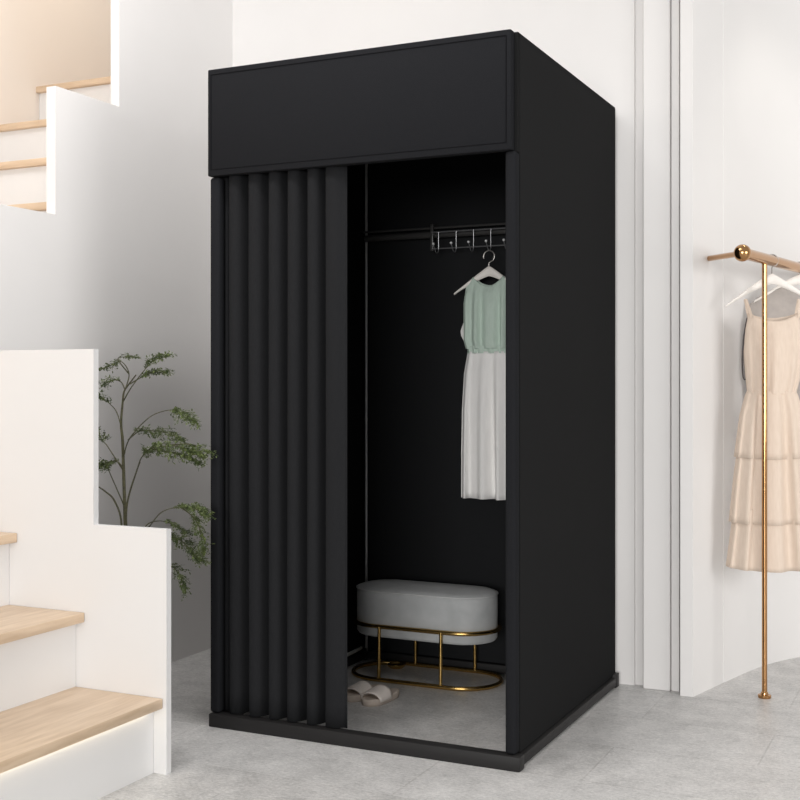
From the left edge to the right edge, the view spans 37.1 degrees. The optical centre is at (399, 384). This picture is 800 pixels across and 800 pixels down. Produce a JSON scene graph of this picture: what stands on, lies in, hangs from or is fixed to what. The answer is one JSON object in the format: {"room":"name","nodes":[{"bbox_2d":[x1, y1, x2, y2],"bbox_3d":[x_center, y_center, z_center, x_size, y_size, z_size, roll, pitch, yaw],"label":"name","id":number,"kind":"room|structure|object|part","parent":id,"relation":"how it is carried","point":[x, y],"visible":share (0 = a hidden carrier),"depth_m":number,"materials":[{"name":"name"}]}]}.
{"room":"clothing store","nodes":[
{"label":"clothing store","id":0,"kind":"room"},
{"bbox_2d":[0,0,110,124],"bbox_3d":[-2.182,-0.757,3.739,0.100,3.600,5.200,0,0,26],"label":"wall","id":1,"kind":"structure","parent":0,"point":[43,42],"depth_m":5.04,"materials":[{"name":"beige paint"}]},
{"bbox_2d":[0,0,232,661],"bbox_3d":[-1.007,-0.607,4.198,0.038,3.300,1.465,0,0,26],"label":"wall","id":2,"kind":"structure","parent":0,"point":[117,262],"depth_m":4.30,"materials":[{"name":"paint"}]},
{"bbox_2d":[233,0,642,684],"bbox_3d":[0.165,-0.607,4.497,1.901,3.300,0.110,0,0,26],"label":"wall","id":3,"kind":"structure","parent":0,"point":[599,42],"depth_m":4.17,"materials":[{"name":"paint"}]},
{"bbox_2d":[643,0,670,690],"bbox_3d":[0.883,-0.607,4.082,0.093,3.300,0.044,0,0,26],"label":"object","id":4,"kind":"structure","parent":3,"relation":"attached to","point":[656,13],"depth_m":4.06,"materials":[{"name":"paint"}]},
{"bbox_2d":[671,0,679,691],"bbox_3d":[0.942,-0.607,4.059,0.027,3.300,0.034,0,0,26],"label":"trim","id":5,"kind":"structure","parent":3,"relation":"attached to","point":[675,4],"depth_m":4.04,"materials":[{"name":"paint"}]},
{"bbox_2d":[98,649,799,799],"bbox_3d":[-0.046,1.083,2.109,8.700,0.080,10.700,0,0,26],"label":"floor","id":6,"kind":"structure","parent":0,"point":[724,741],"depth_m":3.40,"materials":[{"name":"grey concrete"}]},
{"bbox_2d":[0,349,170,799],"bbox_3d":[-1.524,0.473,2.531,1.068,1.140,1.987,0,0,26],"label":"staircase","id":7,"kind":"structure","parent":6,"relation":"on","point":[85,604],"depth_m":3.26,"materials":[{"name":"paint"}]},
{"bbox_2d":[0,76,110,212],"bbox_3d":[-1.630,-0.516,3.863,0.787,1.465,4.299,0,0,26],"label":"staircase","id":8,"kind":"structure","parent":7,"relation":"on","point":[22,144],"depth_m":4.68,"materials":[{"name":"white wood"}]},
{"bbox_2d":[98,351,217,600],"bbox_3d":[-0.765,0.469,3.696,0.551,1.148,0.251,0,0,26],"label":"potted plant","id":9,"kind":"object","parent":6,"relation":"on","point":[202,510],"visible":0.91,"depth_m":3.61,"materials":[{"name":"green plant"}]},
{"bbox_2d":[347,680,378,701],"bbox_3d":[-0.127,1.017,3.980,0.090,0.052,0.175,0,0,26],"label":"slipper","id":10,"kind":"object","parent":6,"relation":"on","point":[354,692],"visible":0.67,"depth_m":3.93,"materials":[{"name":"white fabric"}]},
{"bbox_2d":[361,684,398,706],"bbox_3d":[-0.066,1.017,3.927,0.089,0.052,0.177,0,0,26],"label":"slipper","id":11,"kind":"object","parent":6,"relation":"on","point":[379,695],"visible":1,"depth_m":3.88,"materials":[{"name":"white fabric"}]},
{"bbox_2d":[387,662,405,668],"bbox_3d":[-0.013,1.036,4.382,0.068,0.014,0.068,0,0,26],"label":"dish","id":12,"kind":"object","parent":6,"relation":"on","point":[393,665],"visible":1,"depth_m":4.38,"materials":[{"name":"gold metal"}]},
{"bbox_2d":[208,29,618,771],"bbox_3d":[0.087,0.042,3.874,1.008,2.001,1.023,0,0,26],"label":"fitting room","id":13,"kind":"object","parent":6,"relation":"on","point":[339,352],"visible":1,"depth_m":3.58,"materials":[{"name":"black fabric"}]},
{"bbox_3d":[-0.559,0.186,3.648,0.034,1.634,0.037,0,0,26],"label":"post","id":14,"kind":"part","parent":13,"relation":"part of","materials":[{"name":"fabric"}]},
{"bbox_2d":[221,166,346,727],"bbox_3d":[-0.351,0.177,3.580,0.457,1.648,0.072,0,0,26],"label":"curtain","id":15,"kind":"object","parent":13,"relation":"hanging from","point":[284,228],"depth_m":3.55,"materials":[{"name":"fabric"}]},
{"bbox_3d":[-0.349,0.026,4.107,0.016,1.960,0.970,0,0,26],"label":"panel","id":16,"kind":"part","parent":13,"relation":"part of","materials":[{"name":"black fabric"}]},
{"bbox_3d":[0.285,-0.547,4.287,0.920,0.025,0.025,0,0,26],"label":"hanging rail","id":17,"kind":"part","parent":13,"relation":"part of","materials":[{"name":"grey metal"}]},
{"bbox_3d":[0.297,0.027,4.329,0.958,1.957,0.014,0,0,26],"label":"panel","id":18,"kind":"part","parent":13,"relation":"part of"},
{"bbox_2d":[430,224,505,252],"bbox_3d":[0.322,-0.527,4.227,0.474,0.111,0.106,0,0,26],"label":"hook rack","id":19,"kind":"object","parent":13,"relation":"hanging from","point":[432,243],"visible":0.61,"depth_m":4.27,"materials":[{"name":"grey metal"}]},
{"bbox_2d":[454,250,505,294],"bbox_3d":[0.312,-0.397,4.210,0.256,0.156,0.023,0,0,26],"label":"clothes hanger","id":20,"kind":"object","parent":19,"relation":"hanging from","point":[488,271],"visible":0.84,"depth_m":4.21,"materials":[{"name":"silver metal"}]},
{"bbox_3d":[0.312,-0.369,4.210,0.256,0.101,0.023,0,0,26],"label":"arm","id":21,"kind":"part","parent":20,"relation":"part of","materials":[{"name":"white plastic"}]},
{"bbox_2d":[461,276,505,499],"bbox_3d":[0.321,0.011,4.212,0.223,0.784,0.129,0,0,26],"label":"dress","id":22,"kind":"object","parent":20,"relation":"hanging from","point":[483,330],"visible":0.73,"depth_m":4.18,"materials":[{"name":"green fabric"}]},
{"bbox_3d":[0.305,0.186,3.236,0.031,1.634,0.037,0,0,26],"label":"post","id":23,"kind":"part","parent":13,"relation":"part of","materials":[{"name":"metal"}]},
{"bbox_3d":[0.087,-0.956,3.890,0.988,0.003,0.984,0,0,26],"label":"panel","id":24,"kind":"part","parent":13,"relation":"part of","materials":[{"name":"black fabric"}]},
{"bbox_3d":[0.530,0.026,3.687,0.015,1.960,0.970,0,0,26],"label":"panel","id":25,"kind":"part","parent":13,"relation":"part of","materials":[{"name":"black fabric"}]},
{"bbox_2d":[351,579,503,690],"bbox_3d":[0.093,0.877,4.236,0.567,0.329,0.277,0,0,26],"label":"ottoman","id":26,"kind":"object","parent":6,"relation":"on","point":[441,613],"visible":0.98,"depth_m":4.13,"materials":[{"name":"grey fabric"}]},
{"bbox_3d":[-0.074,0.943,4.174,0.012,0.186,0.015,0,0,26],"label":"leg","id":27,"kind":"part","parent":26,"relation":"part of","materials":[{"name":"gold metal"}]},
{"bbox_3d":[0.057,0.943,4.396,0.012,0.186,0.015,0,0,26],"label":"leg","id":28,"kind":"part","parent":26,"relation":"part of","materials":[{"name":"gold metal"}]},
{"bbox_2d":[357,579,497,644],"bbox_3d":[0.093,0.803,4.236,0.526,0.180,0.236,0,0,26],"label":"cushion","id":29,"kind":"object","parent":26,"relation":"on","point":[441,613],"depth_m":4.12,"materials":[{"name":"grey fabric"}]},
{"bbox_3d":[0.139,0.943,4.072,0.012,0.186,0.015,0,0,26],"label":"leg","id":30,"kind":"part","parent":26,"relation":"part of","materials":[{"name":"gold metal"}]},
{"bbox_3d":[0.270,0.943,4.294,0.012,0.186,0.015,0,0,26],"label":"leg","id":31,"kind":"part","parent":26,"relation":"part of","materials":[{"name":"gold metal"}]},
{"bbox_2d":[680,0,799,696],"bbox_3d":[2.774,-0.607,4.232,3.620,3.300,0.803,0,0,5],"label":"wall","id":32,"kind":"structure","parent":0,"point":[740,59],"depth_m":4.17,"materials":[{"name":"paint"}]},
{"bbox_2d":[707,244,799,698],"bbox_3d":[1.303,0.299,4.243,0.223,1.488,1.050,0,0,35],"label":"rail","id":33,"kind":"object","parent":32,"relation":"attached to","point":[742,252],"visible":1,"depth_m":3.96,"materials":[{"name":"gold metal"}]},
{"bbox_3d":[1.071,-0.423,3.937,0.019,0.031,0.267,0,0,-7],"label":"wall arm","id":34,"kind":"part","parent":33,"relation":"part of","materials":[{"name":"brown wood"}]},
{"bbox_2d":[725,254,799,306],"bbox_3d":[1.257,-0.350,4.021,0.320,0.182,0.023,0,0,0],"label":"clothes hanger","id":35,"kind":"object","parent":33,"relation":"hanging from","point":[772,278],"visible":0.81,"depth_m":4.02,"materials":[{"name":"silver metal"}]},
{"bbox_3d":[1.257,-0.317,4.021,0.320,0.117,0.023,0,0,0],"label":"arm","id":36,"kind":"part","parent":35,"relation":"part of","materials":[{"name":"white plastic"}]},
{"bbox_2d":[726,299,799,572],"bbox_3d":[1.260,0.170,4.029,0.303,0.916,0.128,0,0,-5],"label":"dress","id":37,"kind":"object","parent":35,"relation":"hanging from","point":[744,552],"visible":0.96,"depth_m":3.99,"materials":[{"name":"beige fabric"}]},
{"bbox_3d":[1.213,0.314,3.963,0.018,1.446,0.018,0,0,26],"label":"post","id":38,"kind":"part","parent":33,"relation":"part of","materials":[{"name":"gold metal"}]},
{"bbox_3d":[1.385,-0.417,4.207,0.037,0.037,1.014,0,0,35],"label":"rail","id":39,"kind":"part","parent":33,"relation":"part of","materials":[{"name":"brown wood"}]},
{"bbox_2d":[754,261,799,302],"bbox_3d":[1.431,-0.365,4.268,0.330,0.150,0.023,0,0,0],"label":"clothes hanger","id":40,"kind":"object","parent":33,"relation":"hanging from","point":[795,280],"visible":0.52,"depth_m":4.27,"materials":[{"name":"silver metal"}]},
{"bbox_2d":[742,287,799,399],"bbox_3d":[1.428,-0.073,4.274,0.411,0.547,0.084,0,0,-2],"label":"tank","id":41,"kind":"object","parent":40,"relation":"hanging from","point":[781,302],"visible":0.23,"depth_m":4.25,"materials":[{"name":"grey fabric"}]},
{"bbox_3d":[1.236,-0.126,4.261,0.028,0.223,0.004,0,0,0],"label":"armhole trim","id":42,"kind":"part","parent":41,"relation":"part of","materials":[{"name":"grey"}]},
{"bbox_3d":[1.431,-0.342,4.268,0.330,0.104,0.023,0,0,0],"label":"arm","id":43,"kind":"part","parent":40,"relation":"part of","materials":[{"name":"white plastic"}]}
]}

